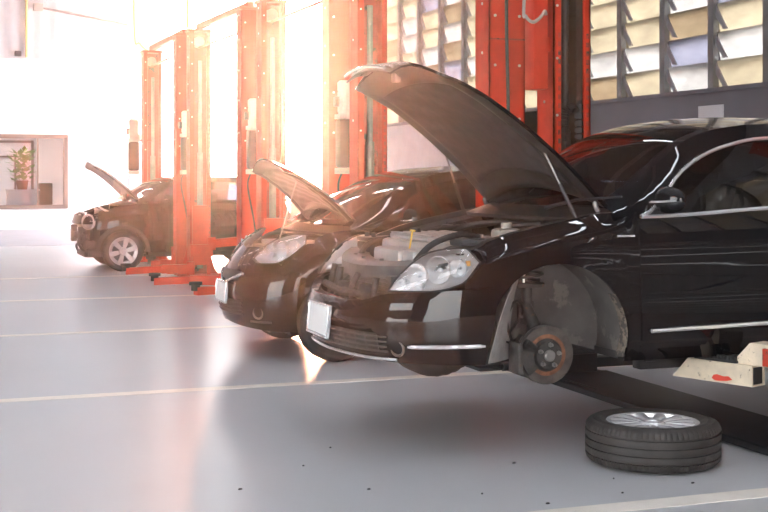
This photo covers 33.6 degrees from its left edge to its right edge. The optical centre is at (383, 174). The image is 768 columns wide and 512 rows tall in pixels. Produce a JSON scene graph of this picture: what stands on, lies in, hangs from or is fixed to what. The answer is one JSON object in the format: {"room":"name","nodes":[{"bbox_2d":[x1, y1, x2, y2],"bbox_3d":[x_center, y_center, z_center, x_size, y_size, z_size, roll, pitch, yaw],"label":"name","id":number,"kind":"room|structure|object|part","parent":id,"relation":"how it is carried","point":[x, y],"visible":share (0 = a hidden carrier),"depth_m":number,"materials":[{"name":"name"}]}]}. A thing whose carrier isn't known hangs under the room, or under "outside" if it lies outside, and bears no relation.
{"room":"auto repair garage","nodes":[
{"label":"auto repair garage","id":0,"kind":"room"},
{"bbox_2d":[0,138,62,204],"bbox_3d":[-11.141,-0.120,35.476,5.400,3.100,3.900,0,0,-20],"label":"wall","id":1,"kind":"structure","parent":0,"point":[50,150],"depth_m":37.78,"materials":[{"name":"white paint"}]},
{"bbox_2d":[0,140,33,188],"bbox_3d":[-10.904,0.205,37.466,1.100,2.450,0.120,0,0,-20],"label":"door","id":2,"kind":"structure","parent":1,"relation":"in","point":[1,141],"depth_m":37.52,"materials":[{"name":"brown"}]},
{"bbox_2d":[0,0,167,228],"bbox_3d":[-21.200,-1.720,29.655,32.320,6.300,0.260,0,0,-20],"label":"wall","id":3,"kind":"structure","parent":0,"point":[93,103],"depth_m":34.24,"materials":[{"name":"white paint"}]},
{"bbox_2d":[0,134,67,208],"bbox_3d":[-10.165,-0.090,33.633,3.480,1.980,0.270,0,0,-20],"label":"window","id":4,"kind":"structure","parent":3,"relation":"in","point":[38,136],"depth_m":33.92,"materials":[{"name":"brown"}]},
{"bbox_2d":[0,0,247,61],"bbox_3d":[-19.971,-4.630,30.052,34.900,3.080,0.070,0,0,-20],"label":"ceiling","id":5,"kind":"structure","parent":0,"point":[52,35],"depth_m":34.30,"materials":[{"name":"white paint"}]},
{"bbox_2d":[15,51,20,55],"bbox_3d":[-9.701,-3.220,33.658,0.170,0.140,0.100,0,0,-20],"label":"junction box","id":6,"kind":"object","parent":5,"relation":"attached to","point":[17,53],"visible":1,"depth_m":33.61,"materials":[{"name":"grey plastic"}]},
{"bbox_2d":[25,0,27,56],"bbox_3d":[-9.495,-4.550,33.722,0.067,2.840,0.070,0,0,-20],"label":"pipe","id":7,"kind":"object","parent":5,"relation":"attached to","point":[26,1],"visible":1,"depth_m":33.69,"materials":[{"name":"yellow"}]},
{"bbox_2d":[33,3,127,25],"bbox_3d":[-8.162,-4.315,34.188,2.485,0.510,0.150,0,0,-20],"label":"rail","id":8,"kind":"object","parent":5,"relation":"attached to","point":[36,6],"visible":1,"depth_m":34.02,"materials":[{"name":"metal"}]},
{"bbox_2d":[0,222,767,511],"bbox_3d":[-11.558,1.555,12.832,39.000,0.250,50.000,0,0,-20],"label":"floor","id":9,"kind":"structure","parent":0,"point":[432,444],"depth_m":7.22,"materials":[{"name":"grey concrete"}]},
{"bbox_2d":[5,189,39,204],"bbox_3d":[-10.026,0.915,35.188,0.900,1.030,0.560,0,0,-20],"label":"cabinet","id":10,"kind":"object","parent":9,"relation":"on","point":[13,196],"depth_m":34.96,"materials":[{"name":"white wood"}]},
{"bbox_2d":[4,146,36,188],"bbox_3d":[-10.014,-0.209,35.176,0.931,1.218,0.844,0,0,-35],"label":"potted plant","id":11,"kind":"object","parent":10,"relation":"on","point":[23,183],"visible":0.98,"depth_m":35.05,"materials":[{"name":"green plant"}]},
{"bbox_3d":[-10.026,0.275,35.188,0.340,0.250,0.340,0,0,-20],"label":"pot","id":12,"kind":"part","parent":11,"relation":"part of","materials":[{"name":"brown ceramic"}]},
{"bbox_2d":[5,189,39,190],"bbox_3d":[-10.026,0.415,35.188,0.900,0.030,0.560,0,0,-20],"label":"countertop","id":13,"kind":"structure","parent":10,"relation":"on","point":[5,189],"depth_m":35.04,"materials":[{"name":"white"}]},
{"bbox_2d":[0,229,77,245],"bbox_3d":[-10.647,1.429,28.530,17.400,0.002,7.900,0,0,-20],"label":"trim","id":14,"kind":"structure","parent":9,"relation":"on","point":[37,237],"depth_m":29.02,"materials":[{"name":"grey paint"}]},
{"bbox_2d":[39,183,52,204],"bbox_3d":[-9.417,0.824,35.843,0.490,1.187,0.475,0,0,41],"label":"office chair","id":15,"kind":"object","parent":9,"relation":"on","point":[46,189],"visible":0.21,"depth_m":35.95,"materials":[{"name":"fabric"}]},
{"bbox_2d":[4,274,173,278],"bbox_3d":[-6.853,1.429,16.875,16.600,0.002,0.110,0,0,-20],"label":"trim","id":16,"kind":"structure","parent":9,"relation":"on","point":[161,274],"depth_m":17.86,"materials":[{"name":"beige paint"}]},
{"bbox_2d":[0,295,196,301],"bbox_3d":[-5.757,1.429,13.847,16.600,0.002,0.110,0,0,-20],"label":"floor line","id":17,"kind":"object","parent":9,"relation":"on","point":[164,295],"depth_m":14.68,"materials":[{"name":"beige paint"}]},
{"bbox_2d":[0,325,244,336],"bbox_3d":[-4.661,1.429,10.819,16.600,0.002,0.110,0,0,-20],"label":"floor line","id":18,"kind":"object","parent":9,"relation":"on","point":[233,325],"depth_m":11.60,"materials":[{"name":"beige paint"}]},
{"bbox_2d":[126,0,188,273],"bbox_3d":[-3.481,-2.170,19.861,0.825,7.200,3.319,0,0,-20],"label":"lift","id":19,"kind":"object","parent":9,"relation":"on","point":[150,136],"visible":0.69,"depth_m":21.00,"materials":[{"name":"red paint"}]},
{"bbox_3d":[-4.158,-0.310,21.094,0.170,0.480,0.170,0,0,-20],"label":"oil tank","id":20,"kind":"part","parent":19,"relation":"part of","materials":[{"name":"grey metal"}]},
{"bbox_3d":[-4.158,-0.765,21.094,0.156,0.330,0.156,0,0,-20],"label":"motor","id":21,"kind":"part","parent":19,"relation":"part of","materials":[{"name":"white metal"}]},
{"bbox_3d":[-3.891,1.220,21.207,0.600,0.420,0.510,0,0,-20],"label":"plate","id":22,"kind":"part","parent":19,"relation":"part of","materials":[{"name":"red paint"}]},
{"bbox_3d":[-3.235,1.310,18.799,0.442,0.180,0.178,0,0,1],"label":"swing arm","id":23,"kind":"part","parent":19,"relation":"part of","materials":[{"name":"red paint"}]},
{"bbox_3d":[-2.914,1.220,18.625,0.600,0.420,0.510,0,0,-20],"label":"plate","id":24,"kind":"part","parent":19,"relation":"part of","materials":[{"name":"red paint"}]},
{"bbox_3d":[-2.859,-0.310,18.416,0.170,0.480,0.170,0,0,-20],"label":"oil tank","id":25,"kind":"part","parent":19,"relation":"part of","materials":[{"name":"grey metal"}]},
{"bbox_3d":[-2.859,-0.765,18.416,0.156,0.330,0.156,0,0,-20],"label":"motor","id":26,"kind":"part","parent":19,"relation":"part of","materials":[{"name":"white metal"}]},
{"bbox_2d":[120,1,255,284],"bbox_3d":[-2.184,-0.357,16.859,2.280,3.575,3.189,0,0,-20],"label":"lift","id":27,"kind":"object","parent":9,"relation":"on","point":[197,264],"visible":0.66,"depth_m":17.90,"materials":[{"name":"red paint"}]},
{"bbox_3d":[-3.115,1.310,17.707,0.961,0.180,0.157,0,0,-20],"label":"swing arm","id":28,"kind":"part","parent":27,"relation":"part of","materials":[{"name":"red paint"}]},
{"bbox_3d":[-2.437,1.330,16.108,0.962,0.180,0.206,0,0,8],"label":"swing arm","id":29,"kind":"part","parent":27,"relation":"part of","materials":[{"name":"red paint"}]},
{"bbox_3d":[-2.654,1.220,18.113,0.600,0.420,0.510,0,0,-20],"label":"plate","id":30,"kind":"part","parent":27,"relation":"part of","materials":[{"name":"red paint"}]},
{"bbox_3d":[-2.014,0.963,18.082,1.003,0.195,0.173,0,0,-13],"label":"swing arm","id":31,"kind":"part","parent":27,"relation":"part of","materials":[{"name":"red paint"}]},
{"bbox_3d":[-1.582,-0.310,15.476,0.170,0.480,0.170,0,0,-20],"label":"oil tank","id":32,"kind":"part","parent":27,"relation":"part of","materials":[{"name":"grey metal"}]},
{"bbox_3d":[-1.582,-0.765,15.476,0.156,0.330,0.156,0,0,-20],"label":"motor","id":33,"kind":"part","parent":27,"relation":"part of","materials":[{"name":"white metal"}]},
{"bbox_2d":[71,162,314,271],"bbox_3d":[-3.028,0.612,19.961,3.665,1.636,2.008,0,0,-20],"label":"car","id":34,"kind":"object","parent":9,"relation":"on","point":[113,234],"visible":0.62,"depth_m":18.98,"materials":[{"name":"black paint"}]},
{"bbox_3d":[-4.622,0.666,19.384,0.275,0.133,1.414,0,0,-20],"label":"panel","id":35,"kind":"part","parent":34,"relation":"part of","materials":[{"name":"black paint"}]},
{"bbox_2d":[85,162,139,199],"bbox_3d":[-4.201,0.096,19.537,0.721,0.603,1.400,0,0,-20],"label":"hood","id":36,"kind":"object","parent":34,"relation":"attached to","point":[125,193],"depth_m":19.54,"materials":[{"name":"black paint"}]},
{"bbox_3d":[-3.863,0.945,18.817,0.794,0.400,0.078,0,0,-12],"label":"arch trim","id":37,"kind":"part","parent":34,"relation":"part of","materials":[{"name":"grey plastic"}]},
{"bbox_3d":[-3.071,0.778,19.088,0.932,0.744,0.068,0,0,-20],"label":"door","id":38,"kind":"part","parent":34,"relation":"part of","materials":[{"name":"black paint"}]},
{"bbox_2d":[164,194,171,204],"bbox_3d":[-3.229,0.360,18.931,0.115,0.161,0.200,0,0,-20],"label":"mirror","id":39,"kind":"object","parent":34,"relation":"attached to","point":[167,197],"depth_m":18.87,"materials":[{"name":"black paint"}]},
{"bbox_3d":[-2.882,1.184,19.170,1.410,0.072,0.033,0,0,-20],"label":"sill","id":40,"kind":"part","parent":34,"relation":"part of","materials":[{"name":"black metal"}]},
{"bbox_3d":[-2.338,0.775,19.356,0.612,0.750,0.073,0,0,-20],"label":"door","id":41,"kind":"part","parent":34,"relation":"part of","materials":[{"name":"black paint"}]},
{"bbox_2d":[189,0,348,294],"bbox_3d":[-1.230,-0.357,13.748,1.395,3.575,3.089,0,0,-20],"label":"lift","id":42,"kind":"object","parent":9,"relation":"on","point":[271,15],"visible":0.59,"depth_m":14.87,"materials":[{"name":"red paint"}]},
{"bbox_3d":[-1.754,1.320,14.703,0.949,0.180,0.147,0,0,-37],"label":"swing arm","id":43,"kind":"part","parent":42,"relation":"part of","materials":[{"name":"red paint"}]},
{"bbox_3d":[-0.380,-0.310,12.508,0.170,0.480,0.170,0,0,-20],"label":"oil tank","id":44,"kind":"part","parent":42,"relation":"part of","materials":[{"name":"grey metal"}]},
{"bbox_3d":[-0.380,-0.765,12.508,0.156,0.330,0.156,0,0,-20],"label":"motor","id":45,"kind":"part","parent":42,"relation":"part of","materials":[{"name":"white metal"}]},
{"bbox_2d":[0,365,632,402],"bbox_3d":[-3.511,1.429,7.641,16.600,0.002,0.115,0,0,-20],"label":"floor line","id":46,"kind":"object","parent":9,"relation":"on","point":[497,371],"depth_m":8.57,"materials":[{"name":"beige paint"}]},
{"bbox_2d":[215,158,474,361],"bbox_3d":[0.456,0.559,10.853,3.782,1.742,1.978,0,0,-20],"label":"car","id":47,"kind":"object","parent":9,"relation":"on","point":[265,284],"visible":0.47,"depth_m":9.99,"materials":[{"name":"black paint"}]},
{"bbox_3d":[-1.308,0.930,10.215,0.020,0.150,0.340,0,0,-20],"label":"licence plate","id":48,"kind":"part","parent":47,"relation":"part of","materials":[{"name":"white"}]},
{"bbox_3d":[-1.307,0.930,10.215,0.032,0.174,0.364,0,0,-20],"label":"plate frame","id":49,"kind":"part","parent":47,"relation":"part of","materials":[{"name":"silver metal"}]},
{"bbox_2d":[219,299,242,314],"bbox_3d":[-1.263,1.040,10.231,0.076,0.101,0.794,0,0,-20],"label":"grille","id":50,"kind":"object","parent":47,"relation":"attached to","point":[228,306],"depth_m":10.03,"materials":[{"name":"grey plastic"}]},
{"bbox_2d":[221,266,243,280],"bbox_3d":[-1.254,0.817,10.234,0.095,0.124,0.687,0,0,-20],"label":"grille","id":51,"kind":"object","parent":47,"relation":"attached to","point":[228,273],"depth_m":10.11,"materials":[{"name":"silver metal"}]},
{"bbox_2d":[253,308,262,319],"bbox_3d":[-0.964,1.060,9.749,0.100,0.100,0.024,0,0,32],"label":"fog lamp","id":52,"kind":"object","parent":47,"relation":"on","point":[257,312],"depth_m":9.74,"materials":[{"name":"glass"}]},
{"bbox_3d":[-0.947,1.130,9.753,0.199,0.017,0.032,0,0,31],"label":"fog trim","id":53,"kind":"part","parent":47,"relation":"part of","materials":[{"name":"grey plastic"}]},
{"bbox_2d":[266,244,275,258],"bbox_3d":[-0.858,0.595,9.884,0.071,0.119,0.119,0,0,-35],"label":"headlight assembly","id":54,"kind":"object","parent":47,"relation":"on","point":[271,248],"depth_m":9.89,"materials":[{"name":"white"}]},
{"bbox_2d":[276,242,289,257],"bbox_3d":[-0.770,0.580,9.822,0.130,0.130,0.071,0,0,44],"label":"headlight assembly","id":55,"kind":"object","parent":47,"relation":"on","point":[282,249],"depth_m":9.83,"materials":[{"name":"white"}]},
{"bbox_3d":[-0.767,0.316,9.979,0.012,0.554,0.300,0,0,30],"label":"prop rod","id":56,"kind":"part","parent":47,"relation":"part of","materials":[{"name":"grey metal"}]},
{"bbox_2d":[289,240,300,252],"bbox_3d":[-0.675,0.550,9.792,0.097,0.097,0.071,0,0,35],"label":"headlight assembly","id":57,"kind":"object","parent":47,"relation":"on","point":[295,245],"depth_m":9.79,"materials":[{"name":"white"}]},
{"bbox_2d":[252,158,356,221],"bbox_3d":[-0.699,0.135,10.435,0.622,0.543,1.380,0,0,-20],"label":"hood","id":58,"kind":"object","parent":47,"relation":"attached to","point":[304,194],"depth_m":10.39,"materials":[{"name":"black paint"}]},
{"bbox_3d":[-0.123,0.786,11.489,1.072,0.767,0.076,0,0,-20],"label":"door","id":59,"kind":"part","parent":47,"relation":"part of","materials":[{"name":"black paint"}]},
{"bbox_2d":[403,208,419,223],"bbox_3d":[0.201,0.345,9.825,0.116,0.174,0.210,0,0,-20],"label":"mirror","id":60,"kind":"object","parent":47,"relation":"attached to","point":[409,215],"depth_m":9.76,"materials":[{"name":"black paint"}]},
{"bbox_2d":[349,0,524,370],"bbox_3d":[0.363,-0.357,10.894,0.618,3.575,3.363,0,0,-22],"label":"lift","id":61,"kind":"object","parent":9,"relation":"on","point":[499,24],"visible":0.48,"depth_m":12.01,"materials":[{"name":"red paint"}]},
{"bbox_3d":[0.892,1.220,9.581,0.600,0.420,0.510,0,0,-20],"label":"plate","id":62,"kind":"part","parent":61,"relation":"part of","materials":[{"name":"black paint"}]},
{"bbox_2d":[499,0,767,455],"bbox_3d":[2.165,-0.320,7.496,4.221,3.501,1.998,0,0,42],"label":"lift","id":63,"kind":"object","parent":9,"relation":"on","point":[557,32],"visible":0.66,"depth_m":8.87,"materials":[{"name":"red paint"}]},
{"bbox_2d":[306,61,767,383],"bbox_3d":[1.865,0.322,7.645,4.756,1.885,2.043,0,0,-16],"label":"car","id":64,"kind":"object","parent":63,"relation":"on","point":[650,242],"visible":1,"depth_m":6.73,"materials":[{"name":"black paint"}]},
{"bbox_3d":[-0.379,0.925,7.236,0.074,0.014,0.678,0,0,-5],"label":"lip trim","id":65,"kind":"part","parent":64,"relation":"part of","materials":[{"name":"silver metal"}]},
{"bbox_3d":[-0.353,0.775,6.859,0.026,0.150,0.340,0,0,-20],"label":"licence plate","id":66,"kind":"part","parent":64,"relation":"part of","materials":[{"name":"white metal"}]},
{"bbox_3d":[-0.352,0.775,6.860,0.039,0.174,0.364,0,0,-20],"label":"plate frame","id":67,"kind":"part","parent":64,"relation":"part of","materials":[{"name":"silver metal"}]},
{"bbox_2d":[331,249,341,263],"bbox_3d":[-0.267,0.505,7.627,0.071,0.125,0.125,0,0,13],"label":"headlight assembly","id":68,"kind":"object","parent":64,"relation":"on","point":[336,255],"depth_m":7.58,"materials":[{"name":"white"}]},
{"bbox_2d":[306,313,388,352],"bbox_3d":[-0.272,0.848,6.921,0.179,0.087,1.272,0,0,-20],"label":"grille","id":69,"kind":"object","parent":64,"relation":"attached to","point":[345,337],"depth_m":6.58,"materials":[{"name":"grey plastic"}]},
{"bbox_3d":[-0.153,0.925,6.610,0.074,0.014,0.678,0,0,-35],"label":"lip trim","id":70,"kind":"part","parent":64,"relation":"part of","materials":[{"name":"silver metal"}]},
{"bbox_2d":[391,342,404,356],"bbox_3d":[0.074,0.868,6.348,0.084,0.084,0.035,0,0,39],"label":"fog lamp","id":71,"kind":"object","parent":64,"relation":"attached to","point":[397,348],"depth_m":6.34,"materials":[{"name":"metal"}]},
{"bbox_2d":[398,278,409,288],"bbox_3d":[0.114,0.545,6.392,0.054,0.054,0.071,0,0,42],"label":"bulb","id":72,"kind":"object","parent":64,"relation":"on","point":[403,283],"depth_m":6.38,"materials":[{"name":"white"}]},
{"bbox_2d":[407,263,428,287],"bbox_3d":[0.184,0.505,6.381,0.125,0.125,0.071,0,0,37],"label":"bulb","id":73,"kind":"object","parent":64,"relation":"on","point":[417,273],"depth_m":6.39,"materials":[{"name":"white"}]},
{"bbox_2d":[414,281,425,290],"bbox_3d":[0.190,0.555,6.357,0.054,0.054,0.071,0,0,34],"label":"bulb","id":74,"kind":"object","parent":64,"relation":"on","point":[418,285],"depth_m":6.34,"materials":[{"name":"white"}]},
{"bbox_2d":[426,256,450,283],"bbox_3d":[0.286,0.475,6.363,0.142,0.142,0.071,0,0,29],"label":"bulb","id":75,"kind":"object","parent":64,"relation":"on","point":[438,268],"depth_m":6.37,"materials":[{"name":"white"}]},
{"bbox_3d":[0.409,-0.043,7.889,0.095,0.184,0.011,0,0,-45],"label":"piston rod","id":76,"kind":"part","parent":64,"relation":"part of","materials":[{"name":"grey metal"}]},
{"bbox_2d":[449,259,466,277],"bbox_3d":[0.381,0.465,6.355,0.097,0.097,0.071,0,0,24],"label":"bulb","id":77,"kind":"object","parent":64,"relation":"on","point":[457,267],"depth_m":6.36,"materials":[{"name":"white"}]},
{"bbox_2d":[344,61,607,206],"bbox_3d":[0.402,-0.219,7.165,1.141,0.803,1.470,0,0,-20],"label":"hood","id":78,"kind":"object","parent":64,"relation":"attached to","point":[497,153],"depth_m":7.08,"materials":[{"name":"grey metal"}]},
{"bbox_3d":[0.668,0.365,6.931,0.140,0.210,0.140,0,0,-20],"label":"brake fluid tank","id":79,"kind":"part","parent":64,"relation":"part of","materials":[{"name":"white plastic"}]},
{"bbox_3d":[0.871,-0.043,6.613,0.095,0.184,0.011,0,0,5],"label":"piston rod","id":80,"kind":"part","parent":64,"relation":"part of","materials":[{"name":"grey metal"}]},
{"bbox_3d":[1.294,0.528,8.390,1.162,0.733,0.068,0,0,-20],"label":"door","id":81,"kind":"part","parent":64,"relation":"part of","materials":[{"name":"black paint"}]},
{"bbox_3d":[1.338,0.000,8.291,1.154,0.452,0.237,0,0,-20],"label":"window trim","id":82,"kind":"part","parent":64,"relation":"part of","materials":[{"name":"silver metal"}]},
{"bbox_2d":[648,199,676,202],"bbox_3d":[1.429,0.136,6.556,0.041,0.022,0.211,0,0,-29],"label":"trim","id":83,"kind":"structure","parent":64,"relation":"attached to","point":[649,200],"depth_m":6.54,"materials":[{"name":"silver metal"}]},
{"bbox_2d":[655,186,685,213],"bbox_3d":[1.469,0.130,6.594,0.117,0.143,0.240,0,0,-20],"label":"mirror","id":84,"kind":"object","parent":64,"relation":"attached to","point":[668,200],"depth_m":6.53,"materials":[{"name":"black paint"}]},
{"bbox_3d":[2.200,0.928,6.923,2.024,0.073,0.040,0,0,-20],"label":"sill","id":85,"kind":"part","parent":64,"relation":"part of","materials":[{"name":"black paint"}]},
{"bbox_3d":[1.871,0.528,6.794,1.162,0.733,0.068,0,0,-20],"label":"door","id":86,"kind":"part","parent":64,"relation":"part of","materials":[{"name":"black paint"}]},
{"bbox_3d":[1.842,0.000,6.898,1.154,0.452,0.237,0,0,-20],"label":"window trim","id":87,"kind":"part","parent":64,"relation":"part of","materials":[{"name":"silver metal"}]},
{"bbox_3d":[1.292,1.230,8.976,1.060,0.300,0.200,0,0,-20],"label":"swing arm","id":88,"kind":"part","parent":63,"relation":"part of","materials":[{"name":"black paint"}]},
{"bbox_3d":[1.335,0.192,9.044,0.196,1.460,0.072,0,0,-20],"label":"drag chain","id":89,"kind":"part","parent":63,"relation":"part of","materials":[{"name":"black plastic"}]},
{"bbox_3d":[1.562,1.042,8.170,1.000,0.175,0.140,0,0,-20],"label":"swing arm","id":90,"kind":"part","parent":63,"relation":"part of","materials":[{"name":"black paint"}]},
{"bbox_3d":[1.787,1.404,7.666,0.540,0.046,2.700,0,0,-20],"label":"floor bridge plate","id":91,"kind":"part","parent":63,"relation":"part of","materials":[{"name":"black paint"}]},
{"bbox_3d":[1.792,1.048,6.820,0.115,0.109,0.505,0,0,-40],"label":"swing arm","id":92,"kind":"part","parent":63,"relation":"part of","materials":[{"name":"beige paint"}]},
{"bbox_2d":[528,488,767,511],"bbox_3d":[-2.289,1.429,4.266,16.600,0.002,0.135,0,0,-20],"label":"floor line","id":93,"kind":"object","parent":9,"relation":"on","point":[760,492],"depth_m":5.54,"materials":[{"name":"beige paint"}]},
{"bbox_2d":[585,407,721,473],"bbox_3d":[1.343,1.321,6.351,0.668,0.216,0.668,0,0,-40],"label":"wheel","id":94,"kind":"object","parent":9,"relation":"on","point":[633,439],"visible":1,"depth_m":6.11,"materials":[{"name":"rubber"}]},
{"bbox_2d":[387,124,453,170],"bbox_3d":[0.521,-0.510,23.798,0.020,0.880,8.000,0,0,-20],"label":"wall panel","id":95,"kind":"object","parent":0,"point":[407,147],"visible":0.14,"depth_m":23.88,"materials":[{"name":"white paint"}]},
{"bbox_2d":[387,82,767,171],"bbox_3d":[4.899,-0.540,11.983,0.230,0.940,33.200,0,0,-20],"label":"wall","id":96,"kind":"structure","parent":0,"point":[750,100],"depth_m":15.53,"materials":[{"name":"grey paint"}]},
{"bbox_2d":[698,104,723,117],"bbox_3d":[3.798,-0.680,14.754,0.010,0.260,0.500,0,0,-20],"label":"paper notice","id":97,"kind":"object","parent":96,"relation":"attached to","point":[708,111],"visible":0.64,"depth_m":14.73,"materials":[{"name":"white paper"}]},
{"bbox_3d":[3.381,-2.370,16.219,0.300,7.600,42.200,0,0,-20],"label":"wall","id":98,"kind":"structure","parent":0,"visible":0},
{"bbox_2d":[387,0,404,123],"bbox_3d":[0.173,-2.945,24.898,0.145,4.011,1.115,0,0,-20],"label":"window","id":99,"kind":"structure","parent":98,"relation":"in","point":[394,14],"depth_m":24.87,"materials":[{"name":"glass"}]},
{"bbox_2d":[401,0,422,121],"bbox_3d":[0.524,-2.950,23.930,0.146,4.000,1.115,0,0,-20],"label":"window","id":100,"kind":"structure","parent":98,"relation":"in","point":[412,10],"depth_m":23.96,"materials":[{"name":"glass"}]},
{"bbox_3d":[0.546,-2.950,23.951,0.091,4.000,1.090,0,0,-20],"label":"pane","id":101,"kind":"part","parent":100,"relation":"part of","materials":[{"name":"beige glass"}]},
{"bbox_2d":[421,0,445,72],"bbox_3d":[0.872,-2.952,22.960,0.141,3.996,1.115,0,0,-20],"label":"window","id":102,"kind":"structure","parent":98,"relation":"in","point":[432,21],"depth_m":22.96,"materials":[{"name":"glass"}]},
{"bbox_2d":[442,0,469,82],"bbox_3d":[1.224,-2.944,21.992,0.144,4.012,1.115,0,0,-20],"label":"window","id":103,"kind":"structure","parent":98,"relation":"in","point":[455,15],"depth_m":21.99,"materials":[{"name":"glass"}]},
{"bbox_2d":[466,0,474,87],"bbox_3d":[1.576,-2.953,21.024,0.146,3.994,1.115,0,0,-20],"label":"window","id":104,"kind":"structure","parent":98,"relation":"in","point":[470,4],"depth_m":21.34,"materials":[{"name":"glass"}]},
{"bbox_2d":[525,90,536,107],"bbox_3d":[2.276,-2.951,19.087,0.144,3.998,1.115,0,0,-20],"label":"window","id":105,"kind":"structure","parent":98,"relation":"in","point":[530,95],"depth_m":19.26,"materials":[{"name":"glass"}]},
{"bbox_2d":[591,0,628,100],"bbox_3d":[2.977,-2.942,17.150,0.144,4.015,1.115,0,0,-20],"label":"window","id":106,"kind":"structure","parent":98,"relation":"in","point":[608,17],"depth_m":17.09,"materials":[{"name":"paint"}]},
{"bbox_2d":[623,0,670,96],"bbox_3d":[3.329,-2.942,16.182,0.147,4.016,1.115,0,0,-20],"label":"window","id":107,"kind":"structure","parent":98,"relation":"in","point":[646,33],"depth_m":16.19,"materials":[{"name":"glass"}]},
{"bbox_2d":[667,0,720,91],"bbox_3d":[3.679,-2.942,15.213,0.146,4.015,1.115,0,0,-20],"label":"window","id":108,"kind":"structure","parent":98,"relation":"in","point":[693,54],"depth_m":15.21,"materials":[{"name":"glass"}]},
{"bbox_2d":[716,0,767,86],"bbox_3d":[4.029,-2.942,14.244,0.144,4.017,1.115,0,0,-20],"label":"window","id":109,"kind":"structure","parent":98,"relation":"in","point":[742,38],"depth_m":14.29,"materials":[{"name":"glass"}]}
]}

